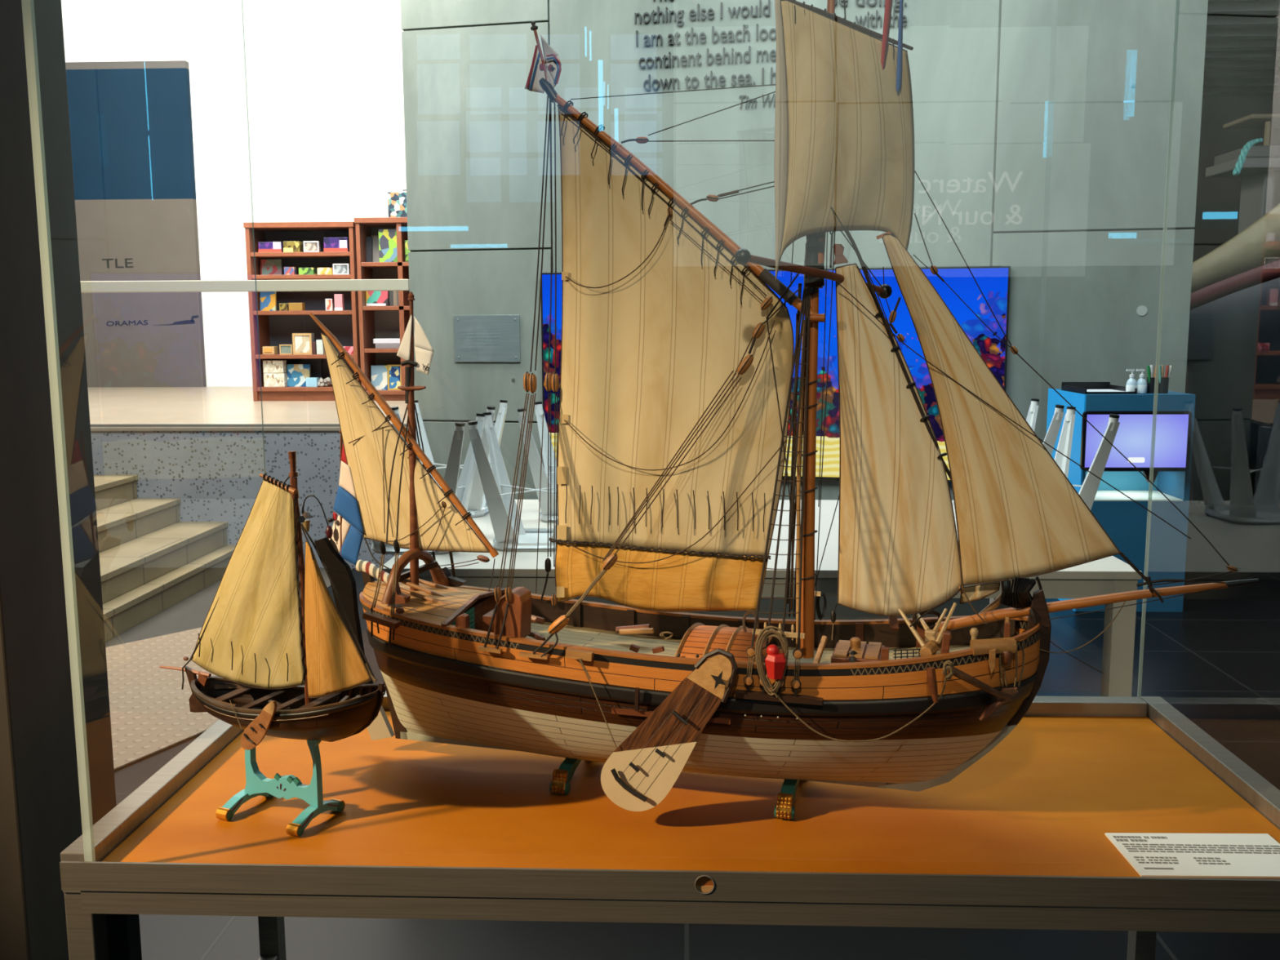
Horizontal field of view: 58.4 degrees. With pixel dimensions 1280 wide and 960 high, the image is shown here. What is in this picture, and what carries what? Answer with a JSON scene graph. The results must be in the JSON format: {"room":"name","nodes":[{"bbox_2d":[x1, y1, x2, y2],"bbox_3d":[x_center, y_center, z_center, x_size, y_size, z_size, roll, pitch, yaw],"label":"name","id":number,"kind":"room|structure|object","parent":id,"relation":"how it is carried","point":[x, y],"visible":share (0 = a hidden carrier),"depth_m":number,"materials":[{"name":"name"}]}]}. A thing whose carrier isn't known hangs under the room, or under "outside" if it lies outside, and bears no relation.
{"room":"museum","nodes":[
{"label":"museum","id":0,"kind":"room"},
{"bbox_2d":[0,0,116,959],"bbox_3d":[-1.508,-1.710,1.884,0.830,6.000,0.337,0,8,2],"label":"wall column","id":1,"kind":"structure","parent":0,"point":[57,780],"depth_m":2.07,"materials":[{"name":"concrete"}]},
{"bbox_2d":[93,475,137,511],"bbox_3d":[-4.786,0.261,5.837,2.959,0.152,3.300,0,8,2],"label":"stair step","id":2,"kind":"structure","parent":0,"point":[109,490],"depth_m":7.15,"materials":[{"name":"stone"}]},
{"bbox_2d":[96,497,181,552],"bbox_3d":[-4.649,0.412,5.852,3.231,0.152,3.300,0,8,2],"label":"stair step","id":3,"kind":"structure","parent":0,"point":[118,524],"depth_m":6.89,"materials":[{"name":"stone"}]},
{"bbox_2d":[98,521,227,603],"bbox_3d":[-4.498,0.563,5.866,3.533,0.152,3.300,0,8,2],"label":"stair step","id":4,"kind":"structure","parent":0,"point":[128,566],"depth_m":6.58,"materials":[{"name":"stone"}]},
{"bbox_2d":[102,544,235,642],"bbox_3d":[-4.450,0.714,5.884,3.628,0.152,3.300,0,8,2],"label":"stair step","id":5,"kind":"structure","parent":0,"point":[126,611],"depth_m":6.34,"materials":[{"name":"stone"}]},
{"bbox_2d":[61,0,406,386],"bbox_3d":[-4.350,-3.343,12.225,7.300,6.500,0.250,0,8,2],"label":"wall","id":6,"kind":"structure","parent":0,"point":[323,79],"depth_m":12.00,"materials":[{"name":"white paint"}]},
{"bbox_2d":[65,60,206,386],"bbox_3d":[-5.504,-2.681,12.183,1.596,3.379,0.084,0,8,2],"label":"board","id":7,"kind":"object","parent":6,"relation":"attached to","point":[131,122],"visible":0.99,"depth_m":12.13,"materials":[{"name":"grey"}]},
{"bbox_2d":[237,0,251,222],"bbox_3d":[-4.145,-3.780,12.029,0.020,5.585,0.025,0,8,2],"label":"trim","id":8,"kind":"structure","parent":6,"relation":"attached to","point":[238,1],"depth_m":12.01,"materials":[{"name":"grey paint"}]},
{"bbox_2d":[87,386,408,431],"bbox_3d":[-4.232,-0.668,9.924,5.730,0.020,5.112,0,8,2],"label":"platform","id":9,"kind":"object","parent":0,"point":[228,404],"visible":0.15,"depth_m":8.93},
{"bbox_2d":[80,279,410,426],"bbox_3d":[-2.799,-0.803,7.326,2.700,0.930,0.055,0,8,2],"label":"balustrade","id":10,"kind":"object","parent":9,"relation":"on","point":[337,285],"visible":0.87,"depth_m":7.24,"materials":[{"name":"beige metal"}]},
{"bbox_2d":[243,221,361,401],"bbox_3d":[-2.881,-1.457,9.985,0.942,1.516,0.390,0,8,2],"label":"bookcase","id":11,"kind":"object","parent":9,"relation":"on","point":[267,328],"visible":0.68,"depth_m":9.94,"materials":[{"name":"brown wood"}]},
{"bbox_2d":[259,291,276,311],"bbox_3d":[-3.225,-1.551,9.945,0.137,0.172,0.046,0,8,2],"label":"picture book","id":12,"kind":"object","parent":11,"relation":"on","point":[268,299],"visible":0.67,"depth_m":9.93,"materials":[{"name":"paper"}]},
{"bbox_2d":[262,346,278,354],"bbox_3d":[-3.211,-1.125,9.956,0.103,0.068,0.104,0,8,2],"label":"gift box","id":13,"kind":"object","parent":11,"relation":"on","point":[266,349],"visible":1,"depth_m":9.91,"materials":[{"name":"orange cardboard"}]},
{"bbox_2d":[257,241,283,252],"bbox_3d":[-3.158,-1.997,9.846,0.201,0.088,0.124,0,8,2],"label":"game box","id":14,"kind":"object","parent":11,"relation":"on","point":[264,246],"visible":0.72,"depth_m":9.79,"materials":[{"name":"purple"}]},
{"bbox_2d":[260,258,282,275],"bbox_3d":[-3.196,-1.843,9.941,0.182,0.143,0.048,0,8,2],"label":"picture book","id":15,"kind":"object","parent":11,"relation":"on","point":[268,267],"visible":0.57,"depth_m":9.93,"materials":[{"name":"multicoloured paper"}]},
{"bbox_2d":[263,373,287,386],"bbox_3d":[-3.171,-0.871,9.986,0.181,0.117,0.100,0,8,2],"label":"gift box","id":16,"kind":"object","parent":11,"relation":"on","point":[270,380],"visible":1,"depth_m":9.94,"materials":[{"name":"beige cardboard"}]},
{"bbox_2d":[262,360,287,373],"bbox_3d":[-3.176,-0.987,9.975,0.175,0.109,0.100,0,8,2],"label":"gift box","id":17,"kind":"object","parent":16,"relation":"on","point":[268,366],"visible":1,"depth_m":9.93,"materials":[{"name":"beige cardboard"}]},
{"bbox_2d":[279,303,288,311],"bbox_3d":[-3.064,-1.492,9.892,0.073,0.062,0.080,0,8,2],"label":"gift box","id":18,"kind":"object","parent":11,"relation":"on","point":[282,307],"visible":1,"depth_m":9.85,"materials":[{"name":"yellow cardboard"}]},
{"bbox_2d":[279,344,293,354],"bbox_3d":[-3.057,-1.132,9.938,0.109,0.085,0.086,0,8,2],"label":"gift box","id":19,"kind":"object","parent":11,"relation":"on","point":[283,348],"visible":0.99,"depth_m":9.90,"materials":[{"name":"beige cardboard"}]},
{"bbox_2d":[284,266,296,275],"bbox_3d":[-3.003,-1.793,9.839,0.090,0.067,0.060,0,8,2],"label":"gift box","id":20,"kind":"object","parent":11,"relation":"on","point":[287,270],"visible":0.93,"depth_m":9.81,"materials":[{"name":"cardboard"}]},
{"bbox_2d":[283,240,303,252],"bbox_3d":[-2.974,-1.997,9.828,0.143,0.094,0.104,0,8,2],"label":"gift box","id":21,"kind":"object","parent":11,"relation":"on","point":[290,246],"visible":0.82,"depth_m":9.78,"materials":[{"name":"yellow cardboard"}]},
{"bbox_2d":[288,302,305,311],"bbox_3d":[-2.960,-1.494,9.888,0.119,0.067,0.080,0,8,2],"label":"gift box","id":22,"kind":"object","parent":11,"relation":"on","point":[292,306],"visible":1,"depth_m":9.85,"materials":[{"name":"orange cardboard"}]},
{"bbox_2d":[287,364,310,386],"bbox_3d":[-2.977,-0.912,10.002,0.197,0.198,0.049,0,8,2],"label":"picture book","id":23,"kind":"object","parent":11,"relation":"on","point":[297,374],"visible":0.96,"depth_m":9.99,"materials":[{"name":"blue paper"}]},
{"bbox_2d":[292,333,314,354],"bbox_3d":[-2.912,-1.179,9.925,0.165,0.182,0.086,0,8,2],"label":"framed picture","id":24,"kind":"object","parent":11,"relation":"on","point":[301,342],"visible":0.99,"depth_m":9.89},
{"bbox_2d":[298,267,316,275],"bbox_3d":[-2.855,-1.790,9.843,0.130,0.061,0.080,0,8,2],"label":"gift box","id":25,"kind":"object","parent":11,"relation":"on","point":[302,271],"visible":0.83,"depth_m":9.80,"materials":[{"name":"green cardboard"}]},
{"bbox_2d":[299,358,322,377],"bbox_3d":[-2.902,-0.949,10.115,0.195,0.240,0.048,0,8,2],"label":"picture book","id":26,"kind":"object","parent":11,"relation":"on","point":[316,364],"visible":0.51,"depth_m":10.10,"materials":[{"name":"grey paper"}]},
{"bbox_2d":[303,240,320,252],"bbox_3d":[-2.802,-1.991,9.791,0.131,0.094,0.046,0,8,2],"label":"framed picture","id":27,"kind":"object","parent":11,"relation":"on","point":[308,246],"visible":1,"depth_m":9.77,"materials":[{"name":"white"}]},
{"bbox_2d":[306,377,319,386],"bbox_3d":[-2.841,-0.847,9.940,0.097,0.080,0.060,0,8,2],"label":"gift box","id":28,"kind":"object","parent":11,"relation":"on","point":[310,382],"visible":1,"depth_m":9.91,"materials":[{"name":"blue"}]},
{"bbox_2d":[311,342,316,354],"bbox_3d":[-2.815,-1.141,9.914,0.034,0.108,0.050,0,8,2],"label":"gift box","id":29,"kind":"object","parent":11,"relation":"on","point":[313,344],"visible":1,"depth_m":9.89,"materials":[{"name":"red cardboard"}]},
{"bbox_2d":[315,339,324,354],"bbox_3d":[-2.762,-1.149,9.916,0.058,0.126,0.060,0,8,2],"label":"gift box","id":30,"kind":"object","parent":11,"relation":"on","point":[320,348],"visible":0.7,"depth_m":9.89,"materials":[{"name":"white cardboard"}]},
{"bbox_2d":[317,377,331,386],"bbox_3d":[-2.757,-0.853,9.974,0.159,0.090,0.108,0,8,2],"label":"pile","id":31,"kind":"object","parent":11,"relation":"on","point":[327,380],"visible":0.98,"depth_m":9.94,"materials":[{"name":"beige stone"}]},
{"bbox_2d":[317,267,333,274],"bbox_3d":[-2.694,-1.789,9.832,0.130,0.061,0.070,0,8,2],"label":"gift box","id":32,"kind":"object","parent":11,"relation":"on","point":[320,270],"visible":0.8,"depth_m":9.80,"materials":[{"name":"yellow cardboard"}]},
{"bbox_2d":[325,298,333,310],"bbox_3d":[-2.668,-1.505,9.846,0.056,0.102,0.036,0,8,2],"label":"framed picture","id":33,"kind":"object","parent":11,"relation":"on","point":[329,302],"visible":1,"depth_m":9.83,"materials":[{"name":"white"}]},
{"bbox_2d":[323,237,349,252],"bbox_3d":[-2.590,-2.011,9.821,0.206,0.127,0.124,0,8,2],"label":"game box","id":34,"kind":"object","parent":11,"relation":"on","point":[331,244],"visible":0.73,"depth_m":9.76,"materials":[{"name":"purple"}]},
{"bbox_2d":[325,231,349,237],"bbox_3d":[-2.617,-2.065,9.978,0.212,0.191,0.100,0,8,2],"label":"book","id":35,"kind":"object","parent":11,"relation":"on","point":[328,233],"visible":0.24,"depth_m":9.92,"materials":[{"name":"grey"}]},
{"bbox_2d":[333,293,344,310],"bbox_3d":[-2.586,-1.526,9.851,0.069,0.141,0.054,0,8,2],"label":"gift box","id":36,"kind":"object","parent":11,"relation":"on","point":[339,298],"visible":1,"depth_m":9.83,"materials":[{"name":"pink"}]},
{"bbox_2d":[333,263,350,274],"bbox_3d":[-2.553,-1.802,9.806,0.136,0.094,0.046,0,8,2],"label":"framed picture","id":37,"kind":"object","parent":11,"relation":"on","point":[338,268],"visible":1,"depth_m":9.79,"materials":[{"name":"white"}]},
{"bbox_2d":[342,346,353,354],"bbox_3d":[-2.518,-1.123,9.930,0.113,0.068,0.100,0,8,2],"label":"gift box","id":38,"kind":"object","parent":11,"relation":"on","point":[349,349],"visible":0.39,"depth_m":9.88,"materials":[{"name":"red cardboard"}]},
{"bbox_2d":[354,217,409,400],"bbox_3d":[-2.104,-1.472,9.951,0.597,1.548,0.390,0,8,2],"label":"bookcase","id":39,"kind":"object","parent":9,"relation":"on","point":[388,322],"visible":0.38,"depth_m":9.87,"materials":[{"name":"brown wood"}]},
{"bbox_2d":[365,236,373,262],"bbox_3d":[-2.349,-1.986,9.900,0.072,0.232,0.065,0,8,2],"label":"picture book","id":40,"kind":"object","parent":39,"relation":"on","point":[369,239],"visible":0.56,"depth_m":9.88,"materials":[{"name":"grey paper"}]},
{"bbox_2d":[370,235,379,262],"bbox_3d":[-2.268,-1.997,9.930,0.125,0.244,0.053,0,8,2],"label":"picture book","id":41,"kind":"object","parent":39,"relation":"on","point":[375,256],"visible":0.31,"depth_m":9.92,"materials":[{"name":"grey paper"}]},
{"bbox_2d":[365,290,388,306],"bbox_3d":[-2.264,-1.581,9.877,0.191,0.170,0.047,0,8,2],"label":"picture book","id":42,"kind":"object","parent":39,"relation":"on","point":[373,298],"visible":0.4,"depth_m":9.87,"materials":[{"name":"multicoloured paper"}]},
{"bbox_2d":[371,365,387,390],"bbox_3d":[-2.265,-0.890,9.975,0.142,0.214,0.046,0,8,2],"label":"picture book","id":43,"kind":"object","parent":39,"relation":"on","point":[379,373],"visible":0.8,"depth_m":9.96,"materials":[{"name":"blue paper"}]},
{"bbox_2d":[377,229,397,262],"bbox_3d":[-2.133,-1.996,9.776,0.176,0.277,0.060,0,8,2],"label":"picture book","id":44,"kind":"object","parent":39,"relation":"on","point":[388,252],"visible":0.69,"depth_m":9.75,"materials":[{"name":"multicoloured paper"}]},
{"bbox_2d":[375,343,399,348],"bbox_3d":[-2.169,-1.166,9.970,0.216,0.040,0.200,0,8,2],"label":"gift box","id":45,"kind":"object","parent":39,"relation":"on","point":[377,345],"visible":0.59,"depth_m":9.87,"materials":[{"name":"grey"}]},
{"bbox_2d":[373,338,399,343],"bbox_3d":[-2.177,-1.209,9.965,0.233,0.042,0.200,0,8,2],"label":"gift box","id":46,"kind":"object","parent":45,"relation":"on","point":[375,340],"visible":0.76,"depth_m":9.87,"materials":[{"name":"grey cardboard"}]},
{"bbox_2d":[389,290,393,306],"bbox_3d":[-2.121,-1.592,9.901,0.033,0.180,0.200,0,8,2],"label":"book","id":47,"kind":"object","parent":39,"relation":"on","point":[391,292],"visible":0.26,"depth_m":9.80,"materials":[{"name":"grey paper"}]},
{"bbox_2d":[387,364,401,390],"bbox_3d":[-2.128,-0.892,9.966,0.124,0.221,0.053,0,8,2],"label":"picture book","id":48,"kind":"object","parent":39,"relation":"on","point":[394,379],"visible":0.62,"depth_m":9.95,"materials":[{"name":"multicoloured paper"}]},
{"bbox_2d":[393,290,396,306],"bbox_3d":[-2.092,-1.591,9.899,0.033,0.180,0.200,0,8,2],"label":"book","id":49,"kind":"object","parent":39,"relation":"on","point":[394,291],"visible":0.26,"depth_m":9.80,"materials":[{"name":"brown paper"}]},
{"bbox_2d":[387,189,407,217],"bbox_3d":[-2.041,-2.361,9.814,0.208,0.248,0.140,0,8,2],"label":"picture book","id":50,"kind":"object","parent":39,"relation":"on","point":[397,201],"visible":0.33,"depth_m":9.75,"materials":[{"name":"multicoloured paper"}]},
{"bbox_2d":[396,290,399,306],"bbox_3d":[-2.063,-1.591,9.898,0.033,0.180,0.200,0,8,2],"label":"ring binder","id":51,"kind":"object","parent":39,"relation":"on","point":[397,302],"visible":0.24,"depth_m":9.80,"materials":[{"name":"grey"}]},
{"bbox_2d":[404,240,409,262],"bbox_3d":[-1.972,-1.948,9.776,0.052,0.184,0.060,0,8,2],"label":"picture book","id":52,"kind":"object","parent":39,"relation":"on","point":[406,251],"visible":0.41,"depth_m":9.75,"materials":[{"name":"green paper"}]},
{"bbox_2d":[90,431,418,568],"bbox_3d":[-4.328,0.109,7.590,5.730,0.895,0.250,0,8,2],"label":"wall","id":53,"kind":"structure","parent":0,"point":[215,475],"depth_m":7.37,"materials":[{"name":"stone"}]},
{"bbox_2d":[114,503,1279,959],"bbox_3d":[0.211,0.917,5.165,18.000,0.100,20.000,0,8,2],"label":"floor","id":54,"kind":"structure","parent":0,"point":[1216,660],"depth_m":3.00,"materials":[{"name":"tile"}]},
{"bbox_2d":[105,568,354,647],"bbox_3d":[-3.859,0.857,5.369,3.850,0.003,4.290,0,8,2],"label":"floor","id":55,"kind":"structure","parent":54,"relation":"on","point":[191,612],"depth_m":6.14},
{"bbox_2d":[105,626,218,769],"bbox_3d":[-2.162,0.928,4.742,1.277,0.006,2.233,-5,9,-31],"label":"tactile strip","id":56,"kind":"object","parent":55,"relation":"on","point":[150,713],"visible":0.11,"depth_m":4.82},
{"bbox_2d":[59,690,1279,959],"bbox_3d":[0.110,-0.260,1.925,1.919,3.100,0.808,0,8,2],"label":"display case","id":57,"kind":"object","parent":54,"relation":"on","point":[1017,839],"visible":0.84,"depth_m":1.80,"materials":[{"name":"wood"}]},
{"bbox_2d":[215,739,345,836],"bbox_3d":[-0.593,0.480,1.884,0.170,0.149,0.119,3,8,24],"label":"stand","id":58,"kind":"object","parent":57,"relation":"on","point":[287,787],"visible":0.96,"depth_m":1.87,"materials":[{"name":"teal paint"}]},
{"bbox_2d":[159,450,386,750],"bbox_3d":[-0.612,0.185,1.853,0.453,0.471,0.148,3,8,21],"label":"sailboat model","id":59,"kind":"object","parent":58,"relation":"on","point":[278,675],"visible":1,"depth_m":1.83},
{"bbox_2d":[549,757,581,794],"bbox_3d":[-0.115,0.510,2.059,0.033,0.040,0.201,2,8,16],"label":"cradle","id":60,"kind":"object","parent":57,"relation":"on","point":[562,777],"visible":0.52,"depth_m":1.97,"materials":[{"name":"teal metal"}]},
{"bbox_2d":[302,0,1259,811],"bbox_3d":[0.137,-0.143,1.870,1.623,1.329,0.364,2,8,16],"label":"model","id":61,"kind":"object","parent":57,"relation":"on","point":[678,360],"visible":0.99,"depth_m":1.87},
{"bbox_2d":[482,608,494,632],"bbox_3d":[-0.245,0.241,2.007,0.023,0.031,0.100,2,8,16],"label":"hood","id":62,"kind":"object","parent":61,"relation":"attached to","point":[486,619],"depth_m":1.96,"materials":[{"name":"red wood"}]},
{"bbox_2d":[493,594,505,635],"bbox_3d":[-0.232,0.227,1.910,0.026,0.077,0.005,2,8,16],"label":"hood","id":63,"kind":"object","parent":61,"relation":"attached to","point":[502,597],"depth_m":1.91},
{"bbox_2d":[497,586,532,637],"bbox_3d":[-0.213,0.224,1.932,0.050,0.082,0.048,2,8,16],"label":"hood","id":64,"kind":"object","parent":61,"relation":"attached to","point":[514,607],"depth_m":1.91,"materials":[{"name":"brown wood"}]},
{"bbox_2d":[773,778,799,819],"bbox_3d":[0.260,0.522,1.954,0.033,0.040,0.201,2,8,16],"label":"cradle","id":65,"kind":"object","parent":57,"relation":"on","point":[784,808],"visible":0.52,"depth_m":1.87,"materials":[{"name":"teal"}]},
{"bbox_2d":[1104,832,1279,878],"bbox_3d":[0.897,0.567,1.733,0.334,0.004,0.146,0,8,2],"label":"card","id":66,"kind":"object","parent":57,"relation":"on","point":[1226,855],"visible":1,"depth_m":1.73,"materials":[{"name":"white paper"}]},
{"bbox_2d":[380,499,1142,697],"bbox_3d":[0.413,0.565,4.588,2.509,0.750,1.532,0,8,2],"label":"table","id":67,"kind":"object","parent":54,"relation":"on","point":[1108,575],"visible":0.19,"depth_m":3.82,"materials":[{"name":"grey"}]},
{"bbox_2d":[371,413,485,554],"bbox_3d":[-0.809,0.009,4.175,0.434,0.474,0.434,0,8,2],"label":"metal stool","id":68,"kind":"object","parent":67,"relation":"on","point":[462,489],"visible":0.33,"depth_m":4.07,"materials":[{"name":"white metal"}]},
{"bbox_2d":[391,400,507,517],"bbox_3d":[-0.808,-0.095,4.945,0.434,0.474,0.434,0,8,1],"label":"metal stool","id":69,"kind":"object","parent":67,"relation":"on","point":[477,506],"visible":0.39,"depth_m":4.90,"materials":[{"name":"white metal"}]},
{"bbox_2d":[467,412,557,551],"bbox_3d":[-0.383,0.001,4.221,0.434,0.474,0.434,0,8,0],"label":"metal stool","id":70,"kind":"object","parent":67,"relation":"on","point":[497,488],"visible":0.56,"depth_m":4.11,"materials":[{"name":"white metal"}]},
{"bbox_2d":[516,401,557,523],"bbox_3d":[-0.259,-0.078,4.804,0.434,0.474,0.434,0,8,5],"label":"metal stool","id":71,"kind":"object","parent":67,"relation":"on","point":[534,458],"visible":0.34,"depth_m":4.69,"materials":[{"name":"white metal"}]},
{"bbox_2d":[1026,398,1064,455],"bbox_3d":[1.520,-0.098,4.886,0.434,0.474,0.434,0,8,5],"label":"metal stool","id":72,"kind":"object","parent":67,"relation":"on","point":[1051,437],"visible":0.24,"depth_m":4.67,"materials":[{"name":"white metal"}]},
{"bbox_2d":[1053,406,1119,510],"bbox_3d":[1.517,-0.029,4.378,0.434,0.474,0.434,0,8,-1],"label":"metal stool","id":73,"kind":"object","parent":67,"relation":"on","point":[1088,491],"visible":0.3,"depth_m":4.22,"materials":[{"name":"white metal"}]},
{"bbox_2d":[1046,388,1195,612],"bbox_3d":[2.659,0.090,6.444,0.576,1.176,0.620,0,8,2],"label":"kiosk","id":74,"kind":"object","parent":54,"relation":"on","point":[1157,549],"visible":0.46,"depth_m":6.16,"materials":[{"name":"blue metal"}]},
{"bbox_2d":[1061,382,1137,394],"bbox_3d":[2.525,-0.508,6.319,0.270,0.045,0.400,0,8,2],"label":"document tray","id":75,"kind":"object","parent":74,"relation":"on","point":[1077,387],"visible":0.89,"depth_m":6.46,"materials":[{"name":"black paint"}]},
{"bbox_2d":[1086,389,1125,391],"bbox_3d":[2.541,-0.488,6.298,0.213,0.002,0.325,0,8,2],"label":"paper sheet","id":76,"kind":"object","parent":75,"relation":"in","point":[1087,390],"visible":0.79,"depth_m":6.33,"materials":[{"name":"white paper"}]},
{"bbox_2d":[1125,368,1137,391],"bbox_3d":[2.638,-0.529,6.150,0.058,0.130,0.055,0,8,2],"label":"pump bottle","id":77,"kind":"object","parent":74,"relation":"on","point":[1131,384],"visible":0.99,"depth_m":6.13,"materials":[{"name":"white plastic"}]},
{"bbox_2d":[1080,410,1191,482],"bbox_3d":[2.618,-0.175,6.071,0.559,0.381,0.052,0,8,2],"label":"screen","id":78,"kind":"object","parent":74,"relation":"attached to","point":[1153,442],"visible":0.97,"depth_m":6.04,"materials":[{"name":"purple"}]},
{"bbox_2d":[1093,490,1182,501],"bbox_3d":[2.651,0.086,6.314,0.518,0.007,0.354,0,8,2],"label":"niche shelf","id":79,"kind":"object","parent":74,"relation":"attached to","point":[1101,495],"depth_m":6.25,"materials":[{"name":"white"}]},
{"bbox_2d":[1136,368,1146,393],"bbox_3d":[2.690,-0.529,6.147,0.058,0.130,0.055,0,8,2],"label":"pump bottle","id":80,"kind":"object","parent":74,"relation":"on","point":[1141,382],"visible":1,"depth_m":6.13,"materials":[{"name":"white plastic"}]},
{"bbox_2d":[1146,377,1158,393],"bbox_3d":[2.757,-0.510,6.168,0.056,0.086,0.056,0,8,2],"label":"pen cup","id":81,"kind":"object","parent":74,"relation":"on","point":[1152,387],"visible":1,"depth_m":6.14,"materials":[{"name":"black plastic"}]},
{"bbox_2d":[1146,365,1151,382],"bbox_3d":[2.735,-0.542,6.153,0.039,0.145,0.017,-3,8,-18],"label":"marker pen","id":82,"kind":"object","parent":81,"relation":"in","point":[1148,372],"visible":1,"depth_m":6.14,"materials":[{"name":"green plastic"}]},
{"bbox_2d":[1150,364,1153,377],"bbox_3d":[2.748,-0.544,6.158,0.027,0.146,0.017,-7,10,-41],"label":"marker pen","id":83,"kind":"object","parent":81,"relation":"in","point":[1151,366],"visible":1,"depth_m":6.14,"materials":[{"name":"white plastic"}]},
{"bbox_2d":[1154,364,1158,377],"bbox_3d":[2.764,-0.543,6.151,0.027,0.146,0.017,5,9,33],"label":"marker pen","id":84,"kind":"object","parent":81,"relation":"in","point":[1156,366],"visible":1,"depth_m":6.14,"materials":[{"name":"orange"}]},
{"bbox_2d":[1157,377,1168,393],"bbox_3d":[2.813,-0.510,6.165,0.056,0.086,0.056,0,8,2],"label":"pen cup","id":85,"kind":"object","parent":74,"relation":"on","point":[1162,387],"visible":1,"depth_m":6.14,"materials":[{"name":"black plastic"}]},
{"bbox_2d":[1157,365,1161,382],"bbox_3d":[2.792,-0.542,6.150,0.039,0.145,0.017,-3,8,-18],"label":"marker pen","id":86,"kind":"object","parent":85,"relation":"in","point":[1159,366],"visible":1,"depth_m":6.14,"materials":[{"name":"teal plastic"}]},
{"bbox_2d":[1160,364,1164,377],"bbox_3d":[2.804,-0.544,6.155,0.027,0.146,0.017,-4,9,-28],"label":"marker pen","id":87,"kind":"object","parent":85,"relation":"in","point":[1162,366],"visible":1,"depth_m":6.14,"materials":[{"name":"brown"}]},
{"bbox_2d":[1164,364,1168,377],"bbox_3d":[2.821,-0.543,6.149,0.017,0.146,0.027,-8,11,-43],"label":"marker pen","id":88,"kind":"object","parent":85,"relation":"in","point":[1166,366],"visible":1,"depth_m":6.14,"materials":[{"name":"red plastic"}]},
{"bbox_2d":[1167,365,1173,379],"bbox_3d":[2.835,-0.543,6.154,0.041,0.145,0.017,2,8,15],"label":"marker pen","id":89,"kind":"object","parent":85,"relation":"in","point":[1170,366],"visible":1,"depth_m":6.14,"materials":[{"name":"beige plastic"}]},
{"bbox_2d":[1185,113,1279,513],"bbox_3d":[5.226,-1.233,9.198,2.368,3.355,1.230,0,8,2],"label":"boat","id":90,"kind":"object","parent":54,"relation":"on","point":[1233,370],"visible":0.83,"depth_m":9.14,"materials":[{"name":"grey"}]},
{"bbox_2d":[1232,137,1262,174],"bbox_3d":[4.762,-2.532,8.976,0.220,0.277,0.059,0,8,2],"label":"mooring rope","id":91,"kind":"object","parent":90,"relation":"hanging from","point":[1242,157],"visible":1,"depth_m":8.96,"materials":[{"name":"teal fabric"}]},
{"bbox_2d":[400,0,1208,500],"bbox_3d":[0.858,-2.435,7.182,4.883,6.000,0.304,1,8,12],"label":"wall","id":92,"kind":"structure","parent":0,"point":[1057,142],"depth_m":6.95,"materials":[{"name":"grey concrete"}]},
{"bbox_2d":[453,315,520,362],"bbox_3d":[-1.021,-0.942,7.636,0.462,0.310,0.011,1,8,12],"label":"wall plaque","id":93,"kind":"object","parent":92,"relation":"attached to","point":[477,338],"visible":1,"depth_m":7.63,"materials":[{"name":"metal"}]},
{"bbox_2d":[634,0,906,108],"bbox_3d":[0.778,-2.673,7.002,1.656,0.763,0.016,1,8,12],"label":"lettering","id":94,"kind":"object","parent":92,"relation":"attached to","point":[653,12],"depth_m":7.07,"materials":[{"name":"black"}]},
{"bbox_2d":[541,266,1010,481],"bbox_3d":[0.789,-0.654,7.261,2.928,1.337,0.046,1,8,12],"label":"screen","id":95,"kind":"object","parent":92,"relation":"attached to","point":[993,282],"depth_m":7.04,"materials":[{"name":"blue glass"}]},
{"bbox_2d":[1192,93,1279,262],"bbox_3d":[6.061,-2.982,11.063,6.800,6.000,0.200,0,8,2],"label":"wall","id":96,"kind":"structure","parent":0,"point":[1218,198],"depth_m":10.96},
{"bbox_2d":[1202,0,1279,94],"bbox_3d":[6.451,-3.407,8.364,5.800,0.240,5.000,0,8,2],"label":"window blind","id":97,"kind":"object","parent":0,"point":[1242,50],"depth_m":8.88,"materials":[{"name":"black"}]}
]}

